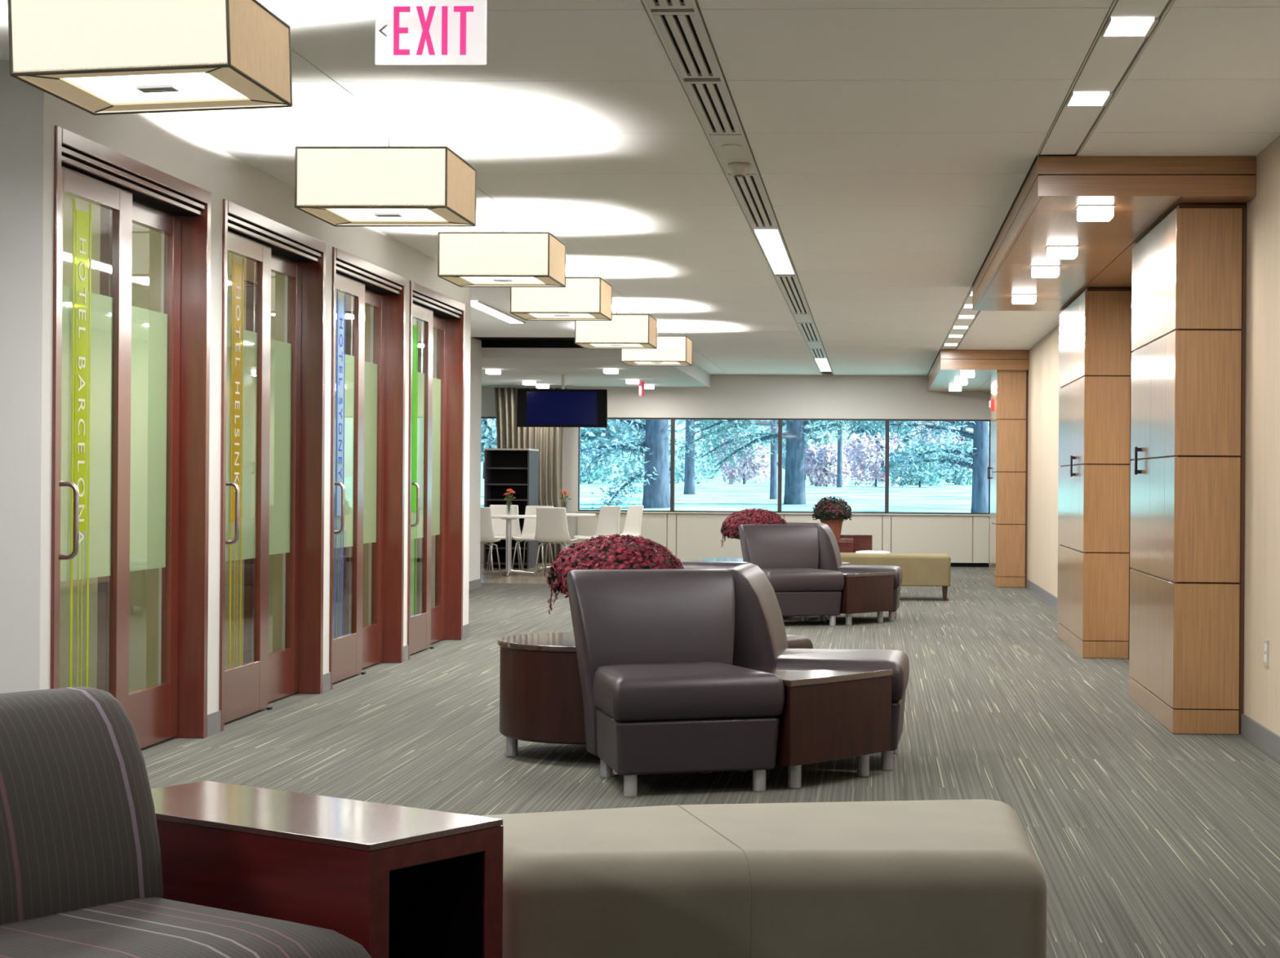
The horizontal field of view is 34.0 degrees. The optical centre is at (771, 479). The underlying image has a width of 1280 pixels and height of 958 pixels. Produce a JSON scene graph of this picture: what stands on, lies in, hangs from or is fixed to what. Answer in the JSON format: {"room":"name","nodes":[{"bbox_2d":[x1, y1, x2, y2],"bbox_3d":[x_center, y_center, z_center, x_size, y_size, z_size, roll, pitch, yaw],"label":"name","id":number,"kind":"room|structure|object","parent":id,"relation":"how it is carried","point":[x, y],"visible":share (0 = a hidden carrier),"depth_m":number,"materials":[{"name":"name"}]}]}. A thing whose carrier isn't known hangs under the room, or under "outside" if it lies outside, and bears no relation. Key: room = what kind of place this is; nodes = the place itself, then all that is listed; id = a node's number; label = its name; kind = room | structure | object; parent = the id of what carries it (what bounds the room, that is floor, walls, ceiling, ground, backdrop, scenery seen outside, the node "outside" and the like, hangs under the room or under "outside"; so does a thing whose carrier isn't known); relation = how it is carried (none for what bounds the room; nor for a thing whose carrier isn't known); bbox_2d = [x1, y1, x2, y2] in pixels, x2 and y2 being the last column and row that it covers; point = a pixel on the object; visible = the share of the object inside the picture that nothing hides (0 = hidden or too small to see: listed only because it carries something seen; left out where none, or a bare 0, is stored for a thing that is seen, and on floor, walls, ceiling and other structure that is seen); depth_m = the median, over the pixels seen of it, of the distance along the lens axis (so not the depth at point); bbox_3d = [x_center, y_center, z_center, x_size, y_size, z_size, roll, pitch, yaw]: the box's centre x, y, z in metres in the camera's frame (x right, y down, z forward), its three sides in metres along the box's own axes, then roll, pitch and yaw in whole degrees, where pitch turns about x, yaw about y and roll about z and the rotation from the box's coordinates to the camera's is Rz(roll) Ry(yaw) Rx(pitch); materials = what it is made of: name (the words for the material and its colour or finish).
{"room":"office lounge","nodes":[
{"label":"office lounge","id":0,"kind":"room"},
{"bbox_2d":[59,193,370,692],"bbox_3d":[-3.947,-0.184,11.887,2.450,2.740,8.000,0,0,3],"label":"wall","id":1,"kind":"structure","parent":0,"point":[146,243],"depth_m":9.73,"materials":[{"name":"beige paint"}]},
{"bbox_2d":[0,60,471,714],"bbox_3d":[-4.211,-0.186,11.900,3.423,2.740,8.200,0,0,3],"label":"wall","id":2,"kind":"structure","parent":0,"point":[29,115],"depth_m":7.79,"materials":[{"name":"paint"}]},
{"bbox_2d":[49,125,211,748],"bbox_3d":[-2.728,-0.068,8.734,0.230,2.515,1.820,0,0,3],"label":"door","id":3,"kind":"structure","parent":2,"relation":"in","point":[131,384],"depth_m":8.82,"materials":[{"name":"brown wood"}]},
{"bbox_2d":[218,199,325,731],"bbox_3d":[-2.629,-0.064,10.756,0.230,2.515,1.820,0,0,3],"label":"door","id":4,"kind":"structure","parent":2,"relation":"in","point":[273,449],"depth_m":10.79,"materials":[{"name":"brown wood"}]},
{"bbox_2d":[207,623,470,737],"bbox_3d":[-2.458,1.148,12.776,0.010,0.100,6.275,0,0,3],"label":"baseboard","id":5,"kind":"structure","parent":2,"relation":"attached to","point":[214,719],"depth_m":11.66,"materials":[{"name":"grey rubber"}]},
{"bbox_2d":[328,246,405,689],"bbox_3d":[-2.531,-0.060,12.749,0.230,2.515,1.820,0,0,3],"label":"door","id":6,"kind":"structure","parent":2,"relation":"in","point":[367,412],"depth_m":13.18,"materials":[{"name":"brown wood"}]},
{"bbox_2d":[407,280,465,660],"bbox_3d":[-2.435,-0.057,14.727,0.230,2.515,1.820,0,0,3],"label":"door","id":7,"kind":"structure","parent":2,"relation":"in","point":[436,438],"depth_m":15.27,"materials":[{"name":"brown wood"}]},
{"bbox_2d":[468,337,481,581],"bbox_3d":[-4.475,-0.176,19.633,2.140,2.740,7.220,0,0,3],"label":"wall","id":8,"kind":"structure","parent":0,"point":[475,344],"depth_m":22.86,"materials":[{"name":"paint"}]},
{"bbox_2d":[474,337,574,340],"bbox_3d":[-2.242,-1.544,22.815,1.990,0.012,0.630,0,0,3],"label":"trim","id":9,"kind":"structure","parent":8,"relation":"attached to","point":[479,338],"depth_m":22.91,"materials":[{"name":"black"}]},
{"bbox_2d":[478,339,710,387],"bbox_3d":[-3.120,-1.444,26.680,4.140,0.205,7.015,0,0,3],"label":"ceiling","id":10,"kind":"structure","parent":0,"point":[544,362],"depth_m":25.29,"materials":[{"name":"paint"}]},
{"bbox_2d":[486,385,573,563],"bbox_3d":[-3.449,-0.067,29.757,1.240,2.527,0.138,0,0,3],"label":"curtain","id":11,"kind":"object","parent":10,"relation":"hanging from","point":[548,442],"visible":0.3,"depth_m":29.76,"materials":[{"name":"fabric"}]},
{"bbox_2d":[516,374,607,427],"bbox_3d":[-2.676,-1.000,26.723,1.156,0.675,0.123,0,0,3],"label":"television","id":12,"kind":"object","parent":10,"relation":"hanging from","point":[548,408],"visible":1,"depth_m":26.66,"materials":[{"name":"black"}]},
{"bbox_2d":[0,0,1279,375],"bbox_3d":[-1.698,-1.601,13.152,8.500,0.130,34.100,0,0,3],"label":"ceiling","id":13,"kind":"structure","parent":0,"point":[893,144],"depth_m":9.09,"materials":[{"name":"grey paint"}]},
{"bbox_2d":[7,0,292,115],"bbox_3d":[-1.872,-1.357,6.356,0.660,0.382,0.651,0,0,3],"label":"pendant lamp","id":14,"kind":"object","parent":13,"relation":"hanging from","point":[97,57],"visible":1,"depth_m":6.05,"materials":[{"name":"beige fabric"}]},
{"bbox_2d":[64,72,247,103],"bbox_3d":[-1.869,-1.197,6.355,0.440,0.006,0.440,-2,0,3],"label":"diffuser","id":15,"kind":"object","parent":14,"relation":"attached to","point":[150,87],"depth_m":6.35,"materials":[{"name":"white plastic"}]},
{"bbox_2d":[294,133,476,226],"bbox_3d":[-1.672,-1.327,9.115,0.651,0.370,0.651,0,0,3],"label":"pendant lamp","id":16,"kind":"object","parent":13,"relation":"hanging from","point":[338,186],"visible":1,"depth_m":8.80,"materials":[{"name":"beige fabric"}]},
{"bbox_2d":[329,208,444,220],"bbox_3d":[-1.673,-1.161,9.115,0.440,0.006,0.440,0,0,3],"label":"diffuser","id":17,"kind":"object","parent":16,"relation":"attached to","point":[340,214],"depth_m":9.11,"materials":[{"name":"white plastic"}]},
{"bbox_2d":[378,6,473,55],"bbox_3d":[-0.936,-1.342,5.755,0.400,0.400,0.060,0,0,3],"label":"exit sign","id":18,"kind":"object","parent":13,"relation":"hanging from","point":[425,26],"visible":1,"depth_m":5.75,"materials":[{"name":"pink paint"}]},
{"bbox_2d":[471,300,525,324],"bbox_3d":[-2.537,-1.525,19.150,0.160,0.016,2.420,0,0,3],"label":"recessed light","id":19,"kind":"object","parent":13,"relation":"in","point":[477,304],"visible":0.81,"depth_m":19.08,"materials":[{"name":"white plastic"}]},
{"bbox_2d":[437,219,565,287],"bbox_3d":[-1.588,-1.352,12.365,0.651,0.370,0.651,0,0,3],"label":"pendant lamp","id":20,"kind":"object","parent":13,"relation":"hanging from","point":[503,259],"visible":1,"depth_m":12.05,"materials":[{"name":"beige fabric"}]},
{"bbox_2d":[462,276,543,283],"bbox_3d":[-1.589,-1.186,12.365,0.440,0.006,0.440,0,0,3],"label":"diffuser","id":21,"kind":"object","parent":20,"relation":"attached to","point":[473,279],"depth_m":12.36,"materials":[{"name":"white plastic"}]},
{"bbox_2d":[510,276,612,320],"bbox_3d":[-1.521,-1.362,15.165,0.651,0.370,0.651,0,0,3],"label":"pendant lamp","id":22,"kind":"object","parent":13,"relation":"hanging from","point":[582,298],"visible":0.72,"depth_m":14.85,"materials":[{"name":"beige fabric"}]},
{"bbox_2d":[529,313,594,317],"bbox_3d":[-1.522,-1.196,15.165,0.440,0.006,0.440,0,0,3],"label":"diffuser","id":23,"kind":"object","parent":22,"relation":"attached to","point":[531,315],"depth_m":15.17,"materials":[{"name":"white plastic"}]},
{"bbox_2d":[574,306,657,348],"bbox_3d":[-1.367,-1.356,18.411,0.651,0.370,0.651,0,0,3],"label":"pendant lamp","id":24,"kind":"object","parent":13,"relation":"hanging from","point":[624,331],"visible":0.88,"depth_m":18.10,"materials":[{"name":"beige fabric"}]},
{"bbox_2d":[620,327,692,365],"bbox_3d":[-1.143,-1.336,20.853,0.651,0.370,0.651,0,0,3],"label":"pendant lamp","id":25,"kind":"object","parent":13,"relation":"hanging from","point":[671,350],"visible":0.79,"depth_m":20.53,"materials":[{"name":"beige fabric"}]},
{"bbox_2d":[641,0,833,375],"bbox_3d":[-0.024,-1.534,12.970,0.168,0.027,33.900,0,0,3],"label":"ceiling vent","id":26,"kind":"object","parent":13,"relation":"in","point":[680,25],"visible":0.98,"depth_m":9.13,"materials":[{"name":"grey metal"}]},
{"bbox_2d":[728,162,751,177],"bbox_3d":[-0.155,-1.498,10.122,0.110,0.060,0.110,0,0,3],"label":"smoke detector","id":27,"kind":"object","parent":26,"relation":"attached to","point":[738,169],"visible":1,"depth_m":10.09,"materials":[{"name":"grey paint"}]},
{"bbox_2d":[940,284,980,350],"bbox_3d":[1.853,-1.511,20.221,0.190,0.025,7.710,0,0,3],"label":"channel","id":28,"kind":"object","parent":13,"relation":"attached to","point":[968,300],"visible":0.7,"depth_m":20.21,"materials":[{"name":"white metal"}]},
{"bbox_2d":[927,349,1029,391],"bbox_3d":[2.602,-1.341,26.962,1.016,0.294,5.810,0,0,3],"label":"soffit","id":29,"kind":"object","parent":13,"relation":"attached to","point":[963,375],"depth_m":24.09,"materials":[{"name":"brown"}]},
{"bbox_2d":[1036,0,1174,155],"bbox_3d":[1.005,-1.543,2.887,0.190,0.025,13.860,0,0,3],"label":"channel","id":30,"kind":"object","parent":13,"relation":"attached to","point":[1108,61],"visible":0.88,"depth_m":7.87,"materials":[{"name":"grey metal"}]},
{"bbox_2d":[1066,92,1112,106],"bbox_3d":[1.273,-1.522,8.361,0.160,0.010,0.260,0,0,3],"label":"light","id":31,"kind":"object","parent":30,"relation":"attached to","point":[1076,99],"visible":1,"depth_m":8.34,"materials":[{"name":"white plastic"}]},
{"bbox_2d":[1101,17,1158,37],"bbox_3d":[1.208,-1.524,7.042,0.160,0.010,0.260,0,0,3],"label":"light","id":32,"kind":"object","parent":30,"relation":"attached to","point":[1115,27],"visible":1,"depth_m":7.03,"materials":[{"name":"white plastic"}]},
{"bbox_2d":[972,155,1256,311],"bbox_3d":[1.923,-1.388,13.069,1.016,0.250,6.550,0,0,3],"label":"soffit","id":33,"kind":"object","parent":13,"relation":"attached to","point":[1086,213],"depth_m":10.62,"materials":[{"name":"brown wood"}]},
{"bbox_2d":[140,562,1279,957],"bbox_3d":[-1.718,1.252,13.147,8.500,0.104,34.100,0,0,3],"label":"floor","id":34,"kind":"structure","parent":0,"point":[1147,840],"depth_m":8.85,"materials":[{"name":"carpet"}]},
{"bbox_2d":[0,687,371,957],"bbox_3d":[-1.174,0.790,3.487,0.798,0.806,0.711,0,0,35],"label":"chair","id":35,"kind":"object","parent":34,"relation":"on","point":[81,874],"visible":1,"depth_m":3.62,"materials":[{"name":"fabric"}]},
{"bbox_2d":[0,897,371,957],"bbox_3d":[-1.067,0.892,3.415,0.540,0.283,0.707,0,0,35],"label":"seat cushion","id":36,"kind":"object","parent":35,"relation":"on","point":[86,927],"depth_m":3.48,"materials":[{"name":"fabric"}]},
{"bbox_2d":[151,781,503,957],"bbox_3d":[-0.944,0.915,4.008,0.830,0.560,0.345,0,0,35],"label":"side table","id":37,"kind":"object","parent":34,"relation":"on","point":[397,882],"visible":0.71,"depth_m":3.87,"materials":[{"name":"brown wood"}]},
{"bbox_2d":[480,506,501,578],"bbox_3d":[-3.564,0.774,25.492,0.460,0.866,0.509,0,0,5],"label":"shell chair","id":38,"kind":"object","parent":34,"relation":"on","point":[486,532],"visible":0.46,"depth_m":25.28,"materials":[{"name":"white plastic"}]},
{"bbox_2d":[486,505,522,571],"bbox_3d":[-3.510,0.777,27.464,0.460,0.866,0.509,0,0,-11],"label":"shell chair","id":39,"kind":"object","parent":34,"relation":"on","point":[499,524],"visible":0.52,"depth_m":27.65,"materials":[{"name":"white plastic"}]},
{"bbox_2d":[481,515,536,575],"bbox_3d":[-3.292,0.826,26.141,0.860,0.739,0.860,0,0,3],"label":"bistro table","id":40,"kind":"object","parent":34,"relation":"on","point":[508,518],"visible":0.76,"depth_m":26.11,"materials":[{"name":"white plastic"}]},
{"bbox_2d":[483,448,538,568],"bbox_3d":[-3.564,0.399,28.608,0.610,1.622,0.800,0,0,3],"label":"bookcase","id":41,"kind":"object","parent":34,"relation":"on","point":[517,470],"visible":0.62,"depth_m":28.60,"materials":[{"name":"grey laminate"}]},
{"bbox_2d":[511,506,553,574],"bbox_3d":[-3.057,0.779,26.811,0.460,0.866,0.509,0,0,13],"label":"shell chair","id":42,"kind":"object","parent":34,"relation":"on","point":[528,533],"visible":0.61,"depth_m":27.01,"materials":[{"name":"white plastic"}]},
{"bbox_2d":[497,631,586,756],"bbox_3d":[-0.755,0.953,9.161,0.894,0.502,0.894,0,0,3],"label":"table","id":43,"kind":"object","parent":34,"relation":"on","point":[541,697],"visible":0.43,"depth_m":8.80,"materials":[{"name":"brown wood"}]},
{"bbox_2d":[546,533,684,614],"bbox_3d":[-0.679,0.470,9.142,0.621,0.463,0.627,0,0,3],"label":"potted mum","id":44,"kind":"object","parent":43,"relation":"on","point":[620,555],"visible":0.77,"depth_m":8.99,"materials":[{"name":"red plant"}]},
{"bbox_2d":[533,507,577,577],"bbox_3d":[-2.667,0.780,25.849,0.460,0.866,0.509,0,0,11],"label":"shell chair","id":45,"kind":"object","parent":34,"relation":"on","point":[551,522],"visible":0.91,"depth_m":25.64,"materials":[{"name":"white plastic"}]},
{"bbox_2d":[573,506,621,543],"bbox_3d":[-2.267,0.785,27.301,0.460,0.866,0.509,0,0,41],"label":"shell chair","id":46,"kind":"object","parent":34,"relation":"on","point":[608,522],"visible":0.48,"depth_m":27.45,"materials":[{"name":"white plastic"}]},
{"bbox_2d":[620,505,643,537],"bbox_3d":[-2.024,0.788,28.138,0.509,0.866,0.460,0,0,-35],"label":"shell chair","id":47,"kind":"object","parent":34,"relation":"on","point":[634,513],"visible":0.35,"depth_m":28.27,"materials":[{"name":"white plastic"}]},
{"bbox_2d":[566,568,784,797],"bbox_3d":[-0.394,0.789,8.300,0.690,0.833,0.785,0,0,-19],"label":"lounge chair","id":48,"kind":"object","parent":34,"relation":"on","point":[663,692],"visible":1,"depth_m":8.11,"materials":[{"name":"leather"}]},
{"bbox_2d":[592,662,784,721],"bbox_3d":[-0.362,0.828,8.208,0.684,0.171,0.590,0,0,-19],"label":"seat cushion","id":49,"kind":"object","parent":48,"relation":"on","point":[623,691],"depth_m":7.97,"materials":[{"name":"leather"}]},
{"bbox_2d":[699,558,743,562],"bbox_3d":[-0.197,0.971,18.525,0.894,0.502,0.894,0,0,3],"label":"table","id":50,"kind":"object","parent":34,"relation":"on","point":[715,559],"visible":0.14,"depth_m":18.48,"materials":[{"name":"brown wood"}]},
{"bbox_2d":[720,508,786,547],"bbox_3d":[-0.150,0.488,18.527,0.621,0.463,0.627,0,0,3],"label":"potted mum","id":51,"kind":"object","parent":50,"relation":"on","point":[731,525],"visible":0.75,"depth_m":18.37,"materials":[{"name":"red plant"}]},
{"bbox_2d":[680,560,813,648],"bbox_3d":[-0.268,0.792,9.889,0.690,0.833,0.785,0,0,26],"label":"lounge chair","id":52,"kind":"object","parent":34,"relation":"on","point":[794,642],"visible":0.03,"depth_m":9.53,"materials":[{"name":"leather"}]},
{"bbox_2d":[786,635,813,648],"bbox_3d":[-0.226,0.832,9.976,0.684,0.171,0.590,0,0,26],"label":"seat cushion","id":53,"kind":"object","parent":52,"relation":"on","point":[794,642],"depth_m":9.99,"materials":[{"name":"leather"}]},
{"bbox_2d":[475,799,1046,957],"bbox_3d":[-0.067,0.971,4.437,1.442,0.462,0.801,0,0,-9],"label":"upholstered bench","id":54,"kind":"object","parent":34,"relation":"on","point":[932,878],"visible":0.88,"depth_m":4.12,"materials":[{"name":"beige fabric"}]},
{"bbox_2d":[738,524,844,626],"bbox_3d":[0.164,0.807,17.664,0.690,0.833,0.785,0,0,-19],"label":"lounge chair","id":55,"kind":"object","parent":34,"relation":"on","point":[788,554],"visible":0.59,"depth_m":17.73,"materials":[{"name":"leather"}]},
{"bbox_2d":[760,568,844,591],"bbox_3d":[0.196,0.846,17.572,0.684,0.171,0.590,0,0,-19],"label":"seat cushion","id":56,"kind":"object","parent":55,"relation":"on","point":[782,580],"depth_m":17.31,"materials":[{"name":"leather"}]},
{"bbox_2d":[732,664,892,788],"bbox_3d":[0.041,0.993,8.496,0.661,0.432,0.669,0,0,39],"label":"table","id":57,"kind":"object","parent":34,"relation":"on","point":[829,713],"visible":0.66,"depth_m":8.26,"materials":[{"name":"brown wood"}]},
{"bbox_2d":[725,563,909,770],"bbox_3d":[0.190,0.794,8.985,0.785,0.833,0.690,0,0,6],"label":"lounge chair","id":58,"kind":"object","parent":34,"relation":"on","point":[760,638],"visible":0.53,"depth_m":8.70,"materials":[{"name":"leather"}]},
{"bbox_2d":[776,648,909,702],"bbox_3d":[0.287,0.834,8.975,0.590,0.171,0.684,0,0,6],"label":"seat cushion","id":59,"kind":"object","parent":58,"relation":"on","point":[898,661],"depth_m":8.74,"materials":[{"name":"leather"}]},
{"bbox_2d":[835,534,871,552],"bbox_3d":[0.800,0.917,22.206,0.540,0.635,0.460,0,0,3],"label":"side table","id":60,"kind":"object","parent":34,"relation":"on","point":[846,543],"visible":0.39,"depth_m":22.37,"materials":[{"name":"brown wood"}]},
{"bbox_2d":[811,496,852,538],"bbox_3d":[0.643,0.406,22.198,0.437,0.452,0.444,0,0,3],"label":"potted mum","id":61,"kind":"object","parent":60,"relation":"on","point":[830,512],"visible":1,"depth_m":22.09,"materials":[{"name":"plant"}]},
{"bbox_2d":[818,570,894,625],"bbox_3d":[0.599,1.011,17.860,0.661,0.432,0.669,0,0,39],"label":"table","id":62,"kind":"object","parent":34,"relation":"on","point":[863,592],"visible":0.6,"depth_m":17.62,"materials":[{"name":"brown wood"}]},
{"bbox_2d":[813,523,902,621],"bbox_3d":[0.749,0.812,18.349,0.785,0.833,0.690,0,0,6],"label":"lounge chair","id":63,"kind":"object","parent":34,"relation":"on","point":[829,556],"visible":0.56,"depth_m":18.06,"materials":[{"name":"leather"}]},
{"bbox_2d":[838,564,902,587],"bbox_3d":[0.845,0.852,18.339,0.590,0.171,0.684,0,0,6],"label":"seat cushion","id":64,"kind":"object","parent":63,"relation":"on","point":[898,575],"depth_m":18.07,"materials":[{"name":"leather"}]},
{"bbox_2d":[840,552,951,600],"bbox_3d":[1.242,1.004,21.528,1.190,0.465,0.630,0,0,3],"label":"upholstered bench","id":65,"kind":"object","parent":34,"relation":"on","point":[917,569],"visible":0.52,"depth_m":21.20,"materials":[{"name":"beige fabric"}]},
{"bbox_2d":[987,370,1028,587],"bbox_3d":[2.797,-0.020,24.775,0.395,2.545,1.264,0,0,3],"label":"wood column","id":66,"kind":"structure","parent":34,"relation":"on","point":[1008,478],"depth_m":24.14,"materials":[{"name":"brown wood"}]},
{"bbox_2d":[1057,288,1133,658],"bbox_3d":[2.346,-0.037,15.324,0.372,2.545,1.980,0,0,3],"label":"wood column","id":67,"kind":"structure","parent":34,"relation":"on","point":[1095,352],"depth_m":14.34,"materials":[{"name":"brown wood"}]},
{"bbox_2d":[1128,204,1246,734],"bbox_3d":[2.128,-0.045,10.869,0.372,2.545,1.720,0,0,3],"label":"wood column","id":68,"kind":"structure","parent":34,"relation":"on","point":[1189,271],"depth_m":10.02,"materials":[{"name":"brown wood"}]},
{"bbox_2d":[480,373,991,567],"bbox_3d":[-0.878,-0.165,30.119,8.500,3.000,0.220,0,0,3],"label":"wall","id":69,"kind":"structure","parent":0,"point":[690,536],"depth_m":30.02,"materials":[{"name":"grey paint"}]},
{"bbox_2d":[577,417,672,511],"bbox_3d":[-2.120,-0.206,30.200,1.384,1.365,0.080,0,0,3],"label":"window","id":70,"kind":"structure","parent":69,"relation":"in","point":[579,446],"depth_m":30.20,"materials":[{"name":"black metal"}]},
{"bbox_2d":[670,417,780,512],"bbox_3d":[-0.667,-0.196,30.129,1.581,1.365,0.080,0,0,3],"label":"window","id":71,"kind":"structure","parent":69,"relation":"in","point":[673,421],"depth_m":30.13,"materials":[{"name":"black metal"}]},
{"bbox_2d":[777,418,887,513],"bbox_3d":[0.879,-0.185,30.053,1.571,1.365,0.080,0,0,3],"label":"window","id":72,"kind":"structure","parent":69,"relation":"in","point":[780,422],"depth_m":30.05,"materials":[{"name":"black metal"}]},
{"bbox_2d":[884,418,991,514],"bbox_3d":[2.388,-0.175,29.980,1.507,1.365,0.080,0,0,3],"label":"window","id":73,"kind":"structure","parent":69,"relation":"in","point":[886,440],"depth_m":29.98,"materials":[{"name":"black metal"}]},
{"bbox_2d":[820,520,843,538],"bbox_3d":[0.642,0.528,22.194,0.250,0.210,0.250,0,0,3],"label":"pot","id":74,"kind":"object","parent":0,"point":[835,526],"depth_m":22.10,"materials":[{"name":"ceramic"}]},
{"bbox_2d":[1026,136,1279,736],"bbox_3d":[2.475,-0.138,12.895,0.118,2.740,34.000,0,0,3],"label":"wall","id":75,"kind":"structure","parent":0,"point":[1261,683],"depth_m":9.72,"materials":[{"name":"beige paint"}]},
{"bbox_2d":[1026,579,1279,760],"bbox_3d":[2.258,1.177,9.974,0.012,0.100,28.150,0,0,3],"label":"baseboard","id":76,"kind":"structure","parent":75,"relation":"attached to","point":[1266,740],"depth_m":9.67,"materials":[{"name":"grey rubber"}]},
{"label":"outside","id":77,"kind":"structure","parent":0,"visible":0},
{"bbox_2d":[480,478,972,512],"bbox_3d":[5.097,0.543,104.225,140.000,0.970,147.500,0,0,3],"label":"lawn","id":78,"kind":"structure","parent":77,"point":[714,495],"depth_m":55.98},
{"bbox_2d":[480,418,497,479],"bbox_3d":[-15.470,-3.715,112.908,4.352,7.504,3.323,0,0,3],"label":"tree","id":79,"kind":"object","parent":78,"relation":"on","point":[488,437],"visible":0.07,"depth_m":112.00,"materials":[{"name":"green plant"}]},
{"bbox_2d":[580,419,617,479],"bbox_3d":[-10.837,-4.214,119.709,4.483,8.587,3.183,0,0,3],"label":"tree","id":80,"kind":"object","parent":78,"relation":"on","point":[591,434],"visible":0.09,"depth_m":119.19,"materials":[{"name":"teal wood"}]},
{"bbox_2d":[579,443,644,484],"bbox_3d":[-7.419,-0.527,84.431,4.833,1.880,3.419,0,0,3],"label":"shrub","id":81,"kind":"object","parent":78,"relation":"on","point":[613,469],"visible":0.39,"depth_m":83.78,"materials":[{"name":"green plant"}]},
{"bbox_2d":[579,419,671,509],"bbox_3d":[-2.271,-3.296,40.104,3.810,8.058,3.042,0,0,3],"label":"pine tree","id":82,"kind":"object","parent":78,"relation":"on","point":[655,474],"visible":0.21,"depth_m":39.95,"materials":[{"name":"green plant"}]},
{"bbox_2d":[611,419,685,465],"bbox_3d":[-6.814,-4.612,113.486,4.556,9.421,3.278,0,0,3],"label":"tree","id":83,"kind":"object","parent":78,"relation":"on","point":[617,428],"visible":0.06,"depth_m":112.88,"materials":[{"name":"green plant"}]},
{"bbox_2d":[622,441,722,484],"bbox_3d":[-4.279,-0.643,88.295,4.487,2.038,3.204,0,0,3],"label":"shrub","id":84,"kind":"object","parent":78,"relation":"on","point":[678,475],"visible":0.33,"depth_m":87.91,"materials":[{"name":"green plant"}]},
{"bbox_2d":[628,419,767,494],"bbox_3d":[-1.867,-3.488,60.273,4.675,8.000,2.345,0,0,3],"label":"pine tree","id":85,"kind":"object","parent":78,"relation":"on","point":[689,477],"visible":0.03,"depth_m":60.06,"materials":[{"name":"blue plant"}]},
{"bbox_2d":[699,420,764,478],"bbox_3d":[-2.194,-5.158,120.306,4.381,10.598,3.291,0,0,3],"label":"tree","id":86,"kind":"object","parent":78,"relation":"on","point":[713,442],"visible":0.02,"depth_m":119.74,"materials":[{"name":"green plant"}]},
{"bbox_2d":[713,431,770,484],"bbox_3d":[-1.280,-0.944,95.202,2.801,2.743,2.031,0,0,3],"label":"shrub","id":87,"kind":"object","parent":78,"relation":"on","point":[751,472],"visible":0.63,"depth_m":94.75,"materials":[{"name":"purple plant"}]},
{"bbox_2d":[668,419,836,499],"bbox_3d":[-0.275,-3.407,49.230,4.463,8.000,2.577,0,0,3],"label":"pine tree","id":88,"kind":"object","parent":78,"relation":"on","point":[773,475],"visible":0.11,"depth_m":49.03,"materials":[{"name":"green plant"}]},
{"bbox_2d":[681,420,906,504],"bbox_3d":[0.665,-3.357,42.108,4.970,8.000,2.482,0,0,3],"label":"pine tree","id":89,"kind":"object","parent":78,"relation":"on","point":[794,479],"visible":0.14,"depth_m":41.87,"materials":[{"name":"green plant"}]},
{"bbox_2d":[762,420,837,480],"bbox_3d":[1.794,-3.651,114.042,4.624,7.620,3.304,0,0,3],"label":"tree","id":90,"kind":"object","parent":78,"relation":"on","point":[829,433],"visible":0.12,"depth_m":113.37,"materials":[{"name":"green plant"}]},
{"bbox_2d":[804,441,851,487],"bbox_3d":[2.168,-0.551,83.991,2.129,2.018,1.581,0,0,3],"label":"shrub","id":91,"kind":"object","parent":78,"relation":"on","point":[817,458],"visible":0.87,"depth_m":83.68,"materials":[{"name":"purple plant"}]},
{"bbox_2d":[836,421,842,488],"bbox_3d":[2.514,-3.554,74.832,4.442,8.000,2.688,0,0,3],"label":"pine tree","id":92,"kind":"object","parent":78,"relation":"on","point":[839,468],"visible":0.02,"depth_m":74.90,"materials":[{"name":"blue plant"}]},
{"bbox_2d":[842,431,913,487],"bbox_3d":[4.363,-0.789,87.899,3.323,2.472,2.438,0,0,3],"label":"shrub","id":93,"kind":"object","parent":78,"relation":"on","point":[864,446],"visible":0.59,"depth_m":87.54,"materials":[{"name":"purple plant"}]},
{"bbox_2d":[846,421,914,480],"bbox_3d":[6.433,-4.093,120.826,4.442,8.591,3.269,0,0,3],"label":"tree","id":94,"kind":"object","parent":78,"relation":"on","point":[859,430],"visible":0.08,"depth_m":120.33,"materials":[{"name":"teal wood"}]},
{"bbox_2d":[880,440,956,487],"bbox_3d":[6.059,-0.574,85.792,3.166,2.094,2.301,0,0,3],"label":"shrub","id":95,"kind":"object","parent":78,"relation":"on","point":[897,467],"visible":0.53,"depth_m":85.43,"materials":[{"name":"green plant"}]},
{"bbox_2d":[848,421,988,513],"bbox_3d":[3.350,-3.235,38.106,3.793,8.000,2.694,0,0,8],"label":"pine tree","id":96,"kind":"object","parent":78,"relation":"on","point":[979,464],"visible":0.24,"depth_m":37.76,"materials":[{"name":"green plant"}]},
{"bbox_2d":[911,421,964,483],"bbox_3d":[7.608,-1.223,96.766,2.734,3.422,2.001,0,0,3],"label":"tree","id":97,"kind":"object","parent":78,"relation":"on","point":[955,440],"visible":0.06,"depth_m":96.43,"materials":[{"name":"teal plant"}]},
{"bbox_2d":[921,439,973,484],"bbox_3d":[8.073,-0.673,91.706,3.359,2.224,2.385,0,0,3],"label":"shrub","id":98,"kind":"object","parent":78,"relation":"on","point":[957,481],"visible":0.2,"depth_m":91.31,"materials":[{"name":"green plant"}]},
{"bbox_2d":[928,421,989,482],"bbox_3d":[10.463,-4.683,114.664,4.460,9.807,3.335,0,0,3],"label":"tree","id":99,"kind":"object","parent":78,"relation":"on","point":[962,428],"visible":0.02,"depth_m":114.11,"materials":[{"name":"green plant"}]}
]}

